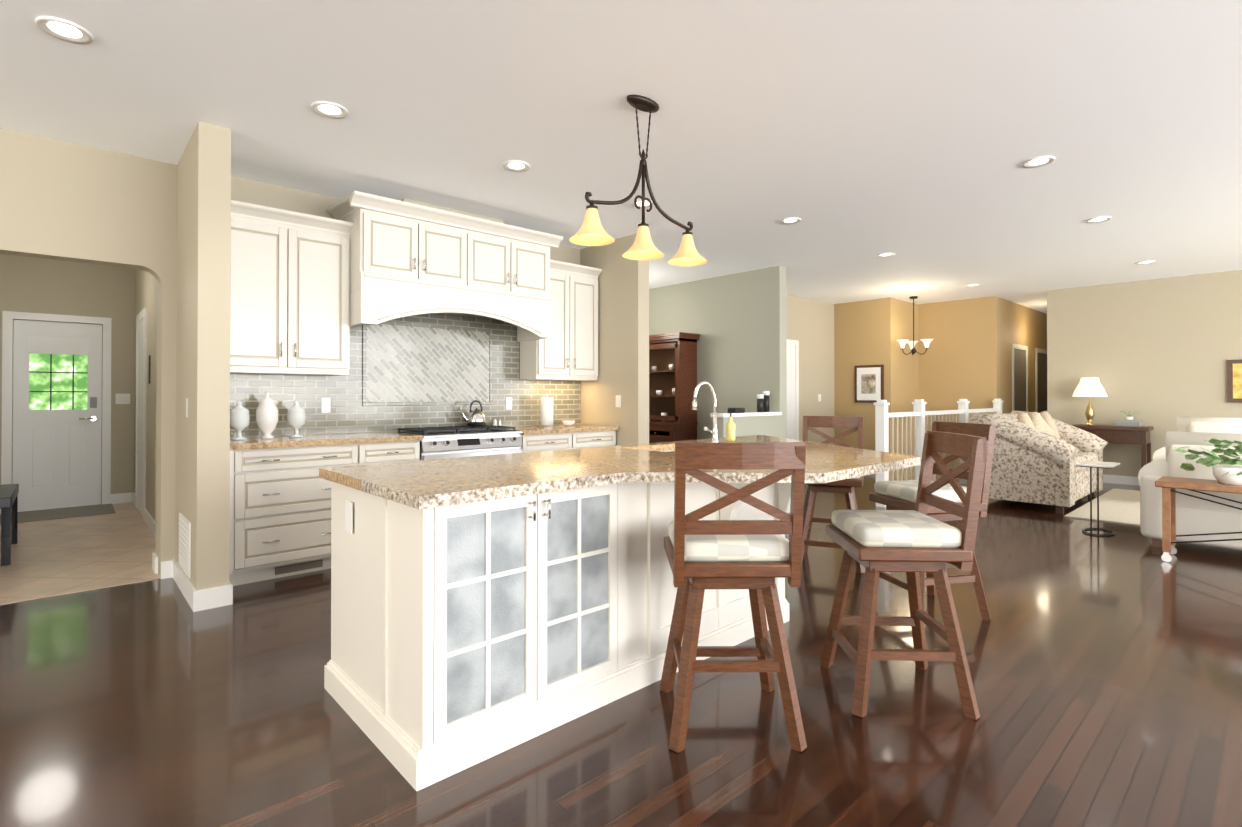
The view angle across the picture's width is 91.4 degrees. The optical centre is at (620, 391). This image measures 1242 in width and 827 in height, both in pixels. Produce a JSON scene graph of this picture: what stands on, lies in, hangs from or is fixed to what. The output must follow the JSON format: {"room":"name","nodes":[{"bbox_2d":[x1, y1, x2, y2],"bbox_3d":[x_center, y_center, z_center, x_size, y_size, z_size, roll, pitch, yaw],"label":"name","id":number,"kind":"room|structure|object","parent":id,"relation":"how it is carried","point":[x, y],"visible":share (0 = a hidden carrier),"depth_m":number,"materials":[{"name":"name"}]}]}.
{"room":"kitchen and living room","nodes":[
{"label":"kitchen and living room","id":0,"kind":"room"},
{"bbox_2d":[0,254,134,503],"bbox_3d":[-6.231,-0.130,6.630,1.420,2.820,0.150,0,-1,-43],"label":"wall","id":1,"kind":"structure","parent":0,"point":[119,296],"depth_m":6.85,"materials":[{"name":"beige paint"}]},
{"bbox_2d":[1,311,111,503],"bbox_3d":[-6.127,0.220,6.609,0.870,2.120,0.018,0,-1,-43],"label":"door frame","id":2,"kind":"structure","parent":1,"relation":"attached to","point":[8,317],"depth_m":6.53,"materials":[{"name":"white wood"}]},
{"bbox_2d":[12,319,101,511],"bbox_3d":[-6.144,0.257,6.628,0.710,2.034,0.091,0,-1,-43],"label":"front door","id":3,"kind":"structure","parent":1,"relation":"in","point":[57,394],"depth_m":6.63,"materials":[{"name":"white wood"}]},
{"bbox_2d":[116,394,129,403],"bbox_3d":[-5.732,0.082,6.979,0.130,0.120,0.007,0,-1,-43],"label":"switch plate","id":4,"kind":"object","parent":1,"relation":"attached to","point":[122,398],"depth_m":6.98,"materials":[{"name":"white plastic"}]},
{"bbox_2d":[0,468,1139,611],"bbox_3d":[1.120,1.216,5.657,18.860,0.115,9.078,0,0,-15],"label":"baseboard","id":5,"kind":"structure","parent":1,"relation":"attached to","point":[209,598],"depth_m":3.91,"materials":[{"name":"white wood"}]},
{"bbox_2d":[0,502,160,604],"bbox_3d":[-4.861,1.264,5.129,1.420,0.012,3.900,0,-1,-43],"label":"hall floor","id":6,"kind":"structure","parent":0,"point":[61,551],"depth_m":4.76,"materials":[{"name":"brown wood"}]},
{"bbox_2d":[0,484,18,565],"bbox_3d":[-4.916,1.014,4.585,0.480,0.495,0.930,0,-1,-43],"label":"bench","id":7,"kind":"object","parent":6,"relation":"on","point":[9,511],"visible":1,"depth_m":4.41,"materials":[{"name":"black wood"}]},
{"bbox_2d":[134,269,156,519],"bbox_3d":[-4.557,-0.135,5.961,0.140,2.820,4.400,0,-1,-43],"label":"wall","id":8,"kind":"structure","parent":0,"point":[145,289],"depth_m":5.79,"materials":[{"name":"beige paint"}]},
{"bbox_2d":[135,307,146,519],"bbox_3d":[-5.055,0.221,6.384,0.018,2.115,0.950,0,-1,-43],"label":"door frame","id":9,"kind":"structure","parent":8,"relation":"attached to","point":[141,319],"depth_m":6.39,"materials":[{"name":"white wood"}]},
{"bbox_2d":[148,355,149,383],"bbox_3d":[-4.486,-0.209,5.771,0.009,0.265,0.105,0,-1,-43],"label":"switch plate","id":10,"kind":"object","parent":8,"relation":"attached to","point":[149,355],"depth_m":5.76,"materials":[{"name":"white plastic"}]},
{"bbox_2d":[155,162,176,577],"bbox_3d":[-3.171,-0.146,4.260,0.120,2.820,0.320,0,-1,-43],"label":"wall","id":11,"kind":"structure","parent":0,"point":[165,423],"depth_m":4.13,"materials":[{"name":"beige paint"}]},
{"bbox_2d":[138,265,161,288],"bbox_3d":[-3.202,-0.777,4.121,0.120,0.120,0.150,0,-1,-43],"label":"fillet","id":12,"kind":"object","parent":11,"relation":"attached to","point":[156,272],"visible":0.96,"depth_m":4.10,"materials":[{"name":"beige paint"}]},
{"bbox_2d":[175,122,230,590],"bbox_3d":[-2.685,-0.148,3.879,0.160,2.820,0.900,0,-1,-43],"label":"wall","id":13,"kind":"structure","parent":0,"point":[203,326],"depth_m":3.57,"materials":[{"name":"beige paint"}]},
{"bbox_2d":[179,513,190,578],"bbox_3d":[-2.741,0.959,3.806,0.010,0.335,0.440,0,-1,-43],"label":"air vent","id":14,"kind":"object","parent":13,"relation":"in","point":[185,544],"visible":1,"depth_m":3.75,"materials":[{"name":"white metal"}]},
{"bbox_2d":[186,398,187,417],"bbox_3d":[-2.701,0.101,3.774,0.002,0.120,0.070,0,-1,-43],"label":"electrical outlet plate","id":15,"kind":"object","parent":13,"relation":"attached to","point":[186,398],"depth_m":3.75,"materials":[{"name":"white plastic"}]},
{"bbox_2d":[0,128,579,437],"bbox_3d":[-2.248,-0.141,4.993,5.070,2.820,0.150,0,-1,-43],"label":"wall","id":16,"kind":"structure","parent":0,"point":[65,201],"depth_m":3.86,"materials":[{"name":"beige paint"}]},
{"bbox_2d":[230,200,352,373],"bbox_3d":[-2.482,-0.722,4.441,0.865,1.115,0.309,0,-1,-43],"label":"upper cabinet","id":17,"kind":"object","parent":16,"relation":"attached to","point":[307,291],"depth_m":4.34,"materials":[{"name":"white wood"}]},
{"bbox_2d":[333,194,476,309],"bbox_3d":[-1.753,-1.101,4.965,0.914,0.680,0.528,0,-1,-43],"label":"upper cabinet","id":18,"kind":"object","parent":16,"relation":"attached to","point":[400,258],"depth_m":4.71,"materials":[{"name":"white wood"}]},
{"bbox_2d":[230,313,580,436],"bbox_3d":[-1.679,-0.211,5.401,3.380,1.095,0.020,0,-1,-43],"label":"backsplash","id":19,"kind":"structure","parent":16,"relation":"attached to","point":[429,370],"depth_m":5.30,"materials":[{"name":"tile"}]},
{"bbox_2d":[321,398,330,412],"bbox_3d":[-2.333,0.108,4.795,0.070,0.120,0.008,0,-1,-43],"label":"electrical outlet plate","id":20,"kind":"object","parent":19,"relation":"attached to","point":[325,405],"depth_m":4.79,"materials":[{"name":"white plastic"}]},
{"bbox_2d":[506,397,511,409],"bbox_3d":[-1.096,0.115,5.931,0.070,0.120,0.008,0,-1,-43],"label":"electrical outlet plate","id":21,"kind":"object","parent":19,"relation":"attached to","point":[508,399],"depth_m":5.93,"materials":[{"name":"white plastic"}]},
{"bbox_2d":[386,199,502,235],"bbox_3d":[-1.527,-1.495,5.318,0.920,0.108,0.360,0,-1,-43],"label":"crown molding","id":22,"kind":"structure","parent":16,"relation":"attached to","point":[449,210],"depth_m":5.15,"materials":[{"name":"beige wood"}]},
{"bbox_2d":[453,218,552,317],"bbox_3d":[-1.160,-1.098,5.510,0.914,0.680,0.528,0,-1,-43],"label":"upper cabinet","id":23,"kind":"object","parent":16,"relation":"attached to","point":[515,268],"depth_m":5.33,"materials":[{"name":"white wood"}]},
{"bbox_2d":[517,260,600,377],"bbox_3d":[-0.613,-0.711,6.158,0.771,1.115,0.309,0,-1,-43],"label":"upper cabinet","id":24,"kind":"object","parent":16,"relation":"attached to","point":[563,343],"depth_m":6.01,"materials":[{"name":"white wood"}]},
{"bbox_2d":[580,233,648,445],"bbox_3d":[-0.082,-0.132,6.270,0.150,2.820,0.900,0,-1,-43],"label":"wall","id":25,"kind":"structure","parent":0,"point":[623,327],"depth_m":6.07,"materials":[{"name":"beige paint"}]},
{"bbox_2d":[616,395,620,406],"bbox_3d":[-0.029,0.096,6.093,0.007,0.120,0.070,0,-1,-43],"label":"electrical outlet plate","id":26,"kind":"object","parent":25,"relation":"attached to","point":[618,397],"depth_m":6.08,"materials":[{"name":"white plastic"}]},
{"bbox_2d":[0,470,1241,826],"bbox_3d":[1.937,1.300,5.875,21.000,0.050,16.000,0,-1,-43],"label":"floor","id":27,"kind":"structure","parent":0,"point":[1106,674],"depth_m":2.31,"materials":[{"name":"brown wood"}]},
{"bbox_2d":[229,442,368,585],"bbox_3d":[-2.380,0.820,4.342,0.895,0.890,0.578,0,-1,-43],"label":"base cabinet","id":28,"kind":"object","parent":27,"relation":"on","point":[280,505],"depth_m":4.06,"materials":[{"name":"white wood"}]},
{"bbox_2d":[230,432,422,449],"bbox_3d":[-2.218,0.356,4.470,1.304,0.040,0.613,0,-1,-43],"label":"countertop","id":29,"kind":"structure","parent":28,"relation":"on","point":[281,442],"depth_m":4.29,"materials":[{"name":"beige stone"}]},
{"bbox_2d":[230,401,249,439],"bbox_3d":[-2.643,0.198,4.200,0.124,0.270,0.124,0,-1,-43],"label":"jar","id":30,"kind":"object","parent":29,"relation":"on","point":[239,417],"visible":1,"depth_m":4.16,"materials":[{"name":"white ceramic"}]},
{"bbox_2d":[256,392,277,438],"bbox_3d":[-2.518,0.168,4.315,0.140,0.330,0.140,0,-1,-43],"label":"jar","id":31,"kind":"object","parent":29,"relation":"on","point":[267,415],"visible":1,"depth_m":4.27,"materials":[{"name":"white ceramic"}]},
{"bbox_2d":[287,400,305,437],"bbox_3d":[-2.378,0.199,4.444,0.124,0.270,0.124,0,-1,-43],"label":"jar","id":32,"kind":"object","parent":29,"relation":"on","point":[296,416],"visible":1,"depth_m":4.41,"materials":[{"name":"white ceramic"}]},
{"bbox_2d":[369,442,419,463],"bbox_3d":[-1.923,0.822,4.762,0.471,0.890,0.578,0,-1,-43],"label":"base cabinet","id":33,"kind":"object","parent":27,"relation":"on","point":[379,452],"depth_m":4.57,"materials":[{"name":"white wood"}]},
{"bbox_2d":[398,425,522,459],"bbox_3d":[-1.373,0.775,5.194,0.910,0.930,0.668,0,-1,-43],"label":"range","id":34,"kind":"object","parent":27,"relation":"on","point":[444,442],"visible":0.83,"depth_m":5.01,"materials":[{"name":"silver metal"}]},
{"bbox_2d":[461,400,485,425],"bbox_3d":[-1.339,0.194,5.493,0.241,0.234,0.180,0,-1,-43],"label":"kettle","id":35,"kind":"object","parent":34,"relation":"on","point":[476,417],"visible":1,"depth_m":5.45,"materials":[{"name":"silver metal"}]},
{"bbox_2d":[493,419,501,425],"bbox_3d":[-1.175,0.301,5.765,0.090,0.085,0.040,0,-1,-43],"label":"shaker","id":36,"kind":"object","parent":34,"relation":"on","point":[495,422],"visible":0.79,"depth_m":5.75,"materials":[{"name":"white ceramic"}]},
{"bbox_2d":[521,430,615,452],"bbox_3d":[-0.654,0.830,5.927,1.130,0.890,0.578,0,-1,-43],"label":"base cabinet","id":37,"kind":"object","parent":27,"relation":"on","point":[599,438],"depth_m":5.68,"materials":[{"name":"white wood"}]},
{"bbox_2d":[504,424,618,433],"bbox_3d":[-0.643,0.365,5.917,1.130,0.040,0.613,0,-1,-43],"label":"countertop","id":38,"kind":"structure","parent":37,"relation":"on","point":[580,428],"depth_m":5.72,"materials":[{"name":"beige stone"}]},
{"bbox_2d":[539,394,554,426],"bbox_3d":[-0.733,0.182,6.009,0.150,0.325,0.150,0,-1,-43],"label":"paper towel","id":39,"kind":"object","parent":38,"relation":"on","point":[546,411],"visible":1,"depth_m":5.96,"materials":[{"name":"white paper"}]},
{"bbox_2d":[562,421,574,425],"bbox_3d":[-0.529,0.321,6.141,0.130,0.050,0.128,0,-1,-43],"label":"bowl","id":40,"kind":"object","parent":38,"relation":"on","point":[568,423],"visible":0.98,"depth_m":6.10,"materials":[{"name":"white ceramic"}]},
{"bbox_2d":[324,471,885,791],"bbox_3d":[0.139,0.811,3.044,2.699,0.890,1.181,0,-1,-43],"label":"kitchen island","id":41,"kind":"object","parent":27,"relation":"on","point":[486,607],"depth_m":2.19,"materials":[{"name":"white wood"}]},
{"bbox_2d":[345,500,352,533],"bbox_3d":[-1.068,0.491,2.379,0.004,0.120,0.070,0,-1,-43],"label":"electrical outlet plate","id":42,"kind":"object","parent":41,"relation":"attached to","point":[348,505],"depth_m":2.37,"materials":[{"name":"white plastic"}]},
{"bbox_2d":[319,435,786,490],"bbox_3d":[0.072,0.349,3.468,3.210,0.040,0.490,0,-1,-43],"label":"island countertop","id":43,"kind":"structure","parent":41,"relation":"on","point":[349,476],"depth_m":2.82,"materials":[{"name":"beige stone"}]},
{"bbox_2d":[651,447,674,450],"bbox_3d":[0.341,0.459,3.626,0.624,0.202,0.384,0,-1,-43],"label":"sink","id":44,"kind":"object","parent":43,"relation":"in","point":[652,448],"depth_m":3.80,"materials":[{"name":"beige stone"}]},
{"bbox_2d":[692,381,718,441],"bbox_3d":[0.519,0.132,3.888,0.243,0.397,0.116,0,-1,-43],"label":"faucet","id":45,"kind":"object","parent":43,"relation":"on","point":[714,431],"visible":0.98,"depth_m":3.91,"materials":[{"name":"silver metal"}]},
{"bbox_2d":[726,412,735,440],"bbox_3d":[0.743,0.235,4.106,0.064,0.194,0.062,0,-1,-43],"label":"soap bottle","id":46,"kind":"object","parent":43,"relation":"on","point":[730,430],"visible":1,"depth_m":4.08,"materials":[{"name":"yellow plastic"}]},
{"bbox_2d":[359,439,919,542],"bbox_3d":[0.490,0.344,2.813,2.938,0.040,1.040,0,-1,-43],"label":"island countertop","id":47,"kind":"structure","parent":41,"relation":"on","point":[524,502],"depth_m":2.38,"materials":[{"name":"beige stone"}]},
{"bbox_2d":[649,332,699,442],"bbox_3d":[0.424,0.256,8.633,0.485,2.075,1.420,0,-1,-43],"label":"hutch","id":48,"kind":"object","parent":27,"relation":"on","point":[672,377],"visible":0.44,"depth_m":8.26,"materials":[{"name":"brown wood"}]},
{"bbox_2d":[660,442,806,752],"bbox_3d":[0.407,0.716,2.319,0.486,1.079,0.529,0,0,-1],"label":"stool","id":49,"kind":"object","parent":27,"relation":"on","point":[756,558],"visible":1,"depth_m":2.13,"materials":[{"name":"brown wood"}]},
{"bbox_2d":[801,416,864,572],"bbox_3d":[1.569,0.731,4.534,0.486,1.079,0.529,0,0,22],"label":"stool","id":50,"kind":"object","parent":27,"relation":"on","point":[847,486],"visible":0.38,"depth_m":4.58,"materials":[{"name":"brown wood"}]},
{"bbox_2d":[820,431,987,719],"bbox_3d":[1.167,0.717,2.556,0.529,1.079,0.486,0,0,2],"label":"stool","id":51,"kind":"object","parent":27,"relation":"on","point":[912,544],"visible":1,"depth_m":2.40,"materials":[{"name":"brown wood"}]},
{"bbox_2d":[869,421,995,619],"bbox_3d":[1.787,0.724,3.526,0.529,1.079,0.486,0,0,-13],"label":"stool","id":52,"kind":"object","parent":27,"relation":"on","point":[897,495],"visible":0.42,"depth_m":3.39,"materials":[{"name":"brown wood"}]},
{"bbox_2d":[874,399,1002,506],"bbox_3d":[4.426,0.695,8.165,4.224,1.190,0.124,0,-1,-43],"label":"stair railing","id":53,"kind":"object","parent":27,"relation":"on","point":[921,420],"visible":0.52,"depth_m":7.36,"materials":[{"name":"white wood"}]},
{"bbox_2d":[968,410,1107,513],"bbox_3d":[4.950,0.762,7.150,1.779,1.043,1.014,0,-1,-43],"label":"floral sofa","id":54,"kind":"object","parent":27,"relation":"on","point":[1037,457],"visible":0.88,"depth_m":6.60,"materials":[{"name":"fabric"}]},
{"bbox_2d":[1076,461,1120,535],"bbox_3d":[4.319,0.959,5.486,0.380,0.624,0.260,0,-1,-43],"label":"side table","id":55,"kind":"object","parent":27,"relation":"on","point":[1099,464],"visible":1,"depth_m":5.38,"materials":[{"name":"black metal"}]},
{"bbox_2d":[1065,488,1139,525],"bbox_3d":[6.555,1.270,5.962,2.680,0.012,3.080,0,-1,-43],"label":"rug","id":56,"kind":"object","parent":27,"relation":"on","point":[1121,506],"visible":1,"depth_m":6.58,"materials":[{"name":"beige carpet"}]},
{"bbox_2d":[1153,417,1241,460],"bbox_3d":[6.641,0.782,6.737,0.910,0.973,1.022,0,-1,-43],"label":"armchair","id":57,"kind":"object","parent":56,"relation":"on","point":[1209,424],"visible":0.17,"depth_m":6.83,"materials":[{"name":"beige fabric"}]},
{"bbox_2d":[1072,424,1152,467],"bbox_3d":[6.747,0.882,8.376,0.465,0.820,0.870,0,-1,-43],"label":"console table","id":58,"kind":"object","parent":27,"relation":"on","point":[1122,434],"depth_m":8.13,"materials":[{"name":"brown wood"}]},
{"bbox_2d":[1072,377,1107,424],"bbox_3d":[6.593,0.137,8.530,0.400,0.670,0.400,0,-1,-43],"label":"table lamp","id":59,"kind":"object","parent":58,"relation":"on","point":[1089,387],"visible":0.98,"depth_m":8.45,"materials":[{"name":"white fabric"}]},
{"bbox_2d":[1116,411,1142,426],"bbox_3d":[6.887,0.368,8.223,0.260,0.203,0.250,0,-1,-43],"label":"decorative box","id":60,"kind":"object","parent":58,"relation":"on","point":[1129,421],"visible":1,"depth_m":8.16,"materials":[{"name":"grey"}]},
{"bbox_2d":[1137,431,1241,549],"bbox_3d":[5.373,0.793,4.473,0.960,0.945,2.287,0,-1,-43],"label":"sofa","id":61,"kind":"object","parent":27,"relation":"on","point":[1194,515],"visible":0.67,"depth_m":4.75,"materials":[{"name":"beige fabric"}]},
{"bbox_2d":[1155,476,1241,561],"bbox_3d":[4.735,0.962,4.014,0.400,0.600,1.770,0,-1,-43],"label":"console table","id":62,"kind":"object","parent":27,"relation":"on","point":[1169,485],"visible":1,"depth_m":4.49,"materials":[{"name":"brown wood"}]},
{"bbox_2d":[1172,438,1241,484],"bbox_3d":[4.423,0.503,4.356,0.406,0.322,0.698,0,-1,-43],"label":"ivy plant","id":63,"kind":"object","parent":62,"relation":"on","point":[1224,474],"visible":1,"depth_m":4.39,"materials":[{"name":"green plant"}]},
{"bbox_2d":[0,0,1241,313],"bbox_3d":[1.937,-1.570,5.894,21.000,0.050,16.000,0,-1,-43],"label":"ceiling","id":64,"kind":"structure","parent":0,"point":[856,136],"depth_m":3.44,"materials":[{"name":"white paint"}]},
{"bbox_2d":[35,16,93,43],"bbox_3d":[-2.396,-1.561,2.615,0.184,0.011,0.207,0,-1,-43],"label":"recessed light","id":65,"kind":"object","parent":64,"relation":"in","point":[63,30],"depth_m":2.62,"materials":[{"name":"white metal"}]},
{"bbox_2d":[311,101,347,118],"bbox_3d":[-1.605,-1.556,3.341,0.188,0.011,0.206,0,-1,-43],"label":"recessed light","id":66,"kind":"object","parent":64,"relation":"in","point":[322,108],"depth_m":3.35,"materials":[{"name":"white"}]},
{"bbox_2d":[503,160,529,171],"bbox_3d":[-0.715,-1.550,4.158,0.196,0.011,0.208,0,-1,-43],"label":"recessed light","id":67,"kind":"object","parent":64,"relation":"in","point":[512,165],"depth_m":4.18,"materials":[{"name":"white"}]},
{"bbox_2d":[569,95,706,265],"bbox_3d":[0.120,-1.147,3.271,0.948,0.829,0.228,0,-1,-43],"label":"pendant light","id":68,"kind":"object","parent":64,"relation":"hanging from","point":[591,232],"visible":1,"depth_m":3.25,"materials":[{"name":"brown metal"}]},
{"bbox_2d":[631,200,653,207],"bbox_3d":[0.174,-1.545,4.980,0.201,0.011,0.200,0,-1,-43],"label":"recessed light","id":69,"kind":"object","parent":64,"relation":"in","point":[639,202],"depth_m":5.00,"materials":[{"name":"white"}]},
{"bbox_2d":[780,217,800,223],"bbox_3d":[1.523,-1.542,5.459,0.211,0.011,0.195,0,-1,-43],"label":"recessed light","id":70,"kind":"object","parent":64,"relation":"in","point":[792,220],"depth_m":5.47,"materials":[{"name":"white metal"}]},
{"bbox_2d":[896,296,932,354],"bbox_3d":[4.715,-1.052,9.668,0.540,0.932,0.498,0,-1,-43],"label":"chandelier","id":71,"kind":"object","parent":64,"relation":"hanging from","point":[926,342],"visible":1,"depth_m":9.66,"materials":[{"name":"white glass"}]},
{"bbox_2d":[1022,156,1055,167],"bbox_3d":[2.815,-1.551,4.086,0.216,0.011,0.184,0,-1,-43],"label":"recessed light","id":72,"kind":"object","parent":64,"relation":"in","point":[1041,161],"depth_m":4.10,"materials":[{"name":"white"}]},
{"bbox_2d":[1086,216,1111,223],"bbox_3d":[4.274,-1.542,5.426,0.227,0.011,0.183,0,-1,-43],"label":"recessed light","id":73,"kind":"object","parent":64,"relation":"in","point":[1104,218],"depth_m":5.44,"materials":[{"name":"white"}]},
{"bbox_2d":[649,265,786,439],"bbox_3d":[0.749,-0.116,8.765,0.150,2.820,3.650,0,-1,-43],"label":"wall","id":74,"kind":"structure","parent":0,"point":[737,322],"depth_m":7.88,"materials":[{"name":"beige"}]},
{"bbox_2d":[710,412,781,437],"bbox_3d":[1.468,0.763,7.023,1.140,1.040,0.180,0,-1,-43],"label":"wall","id":75,"kind":"structure","parent":0,"point":[757,423],"depth_m":6.97,"materials":[{"name":"beige paint"}]},
{"bbox_2d":[728,408,744,412],"bbox_3d":[1.306,0.212,6.878,0.180,0.059,0.120,0,-1,-43],"label":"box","id":76,"kind":"object","parent":75,"relation":"on","point":[734,410],"depth_m":6.82,"materials":[{"name":"black metal"}]},
{"bbox_2d":[757,394,765,411],"bbox_3d":[1.653,0.138,7.197,0.080,0.210,0.082,0,-1,-43],"label":"canister","id":77,"kind":"object","parent":75,"relation":"on","point":[763,402],"depth_m":7.17,"materials":[{"name":"black metal"}]},
{"bbox_2d":[763,391,769,411],"bbox_3d":[1.741,0.118,7.278,0.080,0.250,0.082,0,-1,-43],"label":"canister","id":78,"kind":"object","parent":75,"relation":"on","point":[767,393],"depth_m":7.24,"materials":[{"name":"black metal"}]},
{"bbox_2d":[786,294,834,444],"bbox_3d":[2.441,-0.111,9.437,3.250,2.820,0.150,0,-1,-43],"label":"wall","id":79,"kind":"structure","parent":0,"point":[810,325],"depth_m":10.02,"materials":[{"name":"beige paint"}]},
{"bbox_2d":[786,339,798,439],"bbox_3d":[2.480,0.241,9.356,0.950,2.115,0.018,0,-1,-43],"label":"door frame","id":80,"kind":"structure","parent":79,"relation":"attached to","point":[792,346],"depth_m":9.58,"materials":[{"name":"white wood"}]},
{"bbox_2d":[834,297,894,452],"bbox_3d":[4.021,-0.106,10.230,0.150,2.820,1.120,0,-1,-43],"label":"wall","id":81,"kind":"structure","parent":0,"point":[864,332],"depth_m":10.12,"materials":[{"name":"paint"}]},
{"bbox_2d":[855,365,883,402],"bbox_3d":[4.092,-0.127,10.010,0.038,0.620,0.480,0,-1,-43],"label":"framed picture","id":82,"kind":"object","parent":81,"relation":"attached to","point":[869,383],"visible":0.88,"depth_m":9.99,"materials":[{"name":"brown wood"}]},
{"bbox_2d":[895,299,917,454],"bbox_3d":[4.809,-0.105,10.296,1.100,2.820,0.150,0,-1,-43],"label":"wall","id":83,"kind":"structure","parent":0,"point":[906,381],"depth_m":10.16,"materials":[{"name":"paint"}]},
{"bbox_2d":[999,297,1046,413],"bbox_3d":[7.521,-0.100,11.150,4.050,2.820,0.120,0,-1,-43],"label":"wall","id":84,"kind":"structure","parent":0,"point":[1019,324],"depth_m":10.39,"materials":[{"name":"brown paint"}]},
{"bbox_2d":[1012,343,1027,411],"bbox_3d":[6.904,0.249,10.488,0.900,2.115,0.018,0,-1,-43],"label":"door frame","id":85,"kind":"structure","parent":84,"relation":"attached to","point":[1019,379],"depth_m":10.48,"materials":[{"name":"white wood"}]},
{"bbox_2d":[1035,348,1046,412],"bbox_3d":[7.973,0.256,11.470,0.900,2.115,0.018,0,-1,-43],"label":"door frame","id":86,"kind":"structure","parent":84,"relation":"attached to","point":[1040,354],"depth_m":11.40,"materials":[{"name":"white"}]},
{"bbox_2d":[918,270,1241,476],"bbox_3d":[8.332,-0.126,7.163,0.150,2.820,9.230,0,-1,-43],"label":"wall","id":87,"kind":"structure","parent":0,"point":[1156,354],"depth_m":8.51,"materials":[{"name":"beige paint"}]},
{"bbox_2d":[1227,359,1241,402],"bbox_3d":[8.028,-0.135,7.353,0.038,0.540,0.960,0,-1,-43],"label":"framed picture","id":88,"kind":"object","parent":87,"relation":"attached to","point":[1234,380],"visible":0.9,"depth_m":7.64,"materials":[{"name":"brown wood"}]}
]}

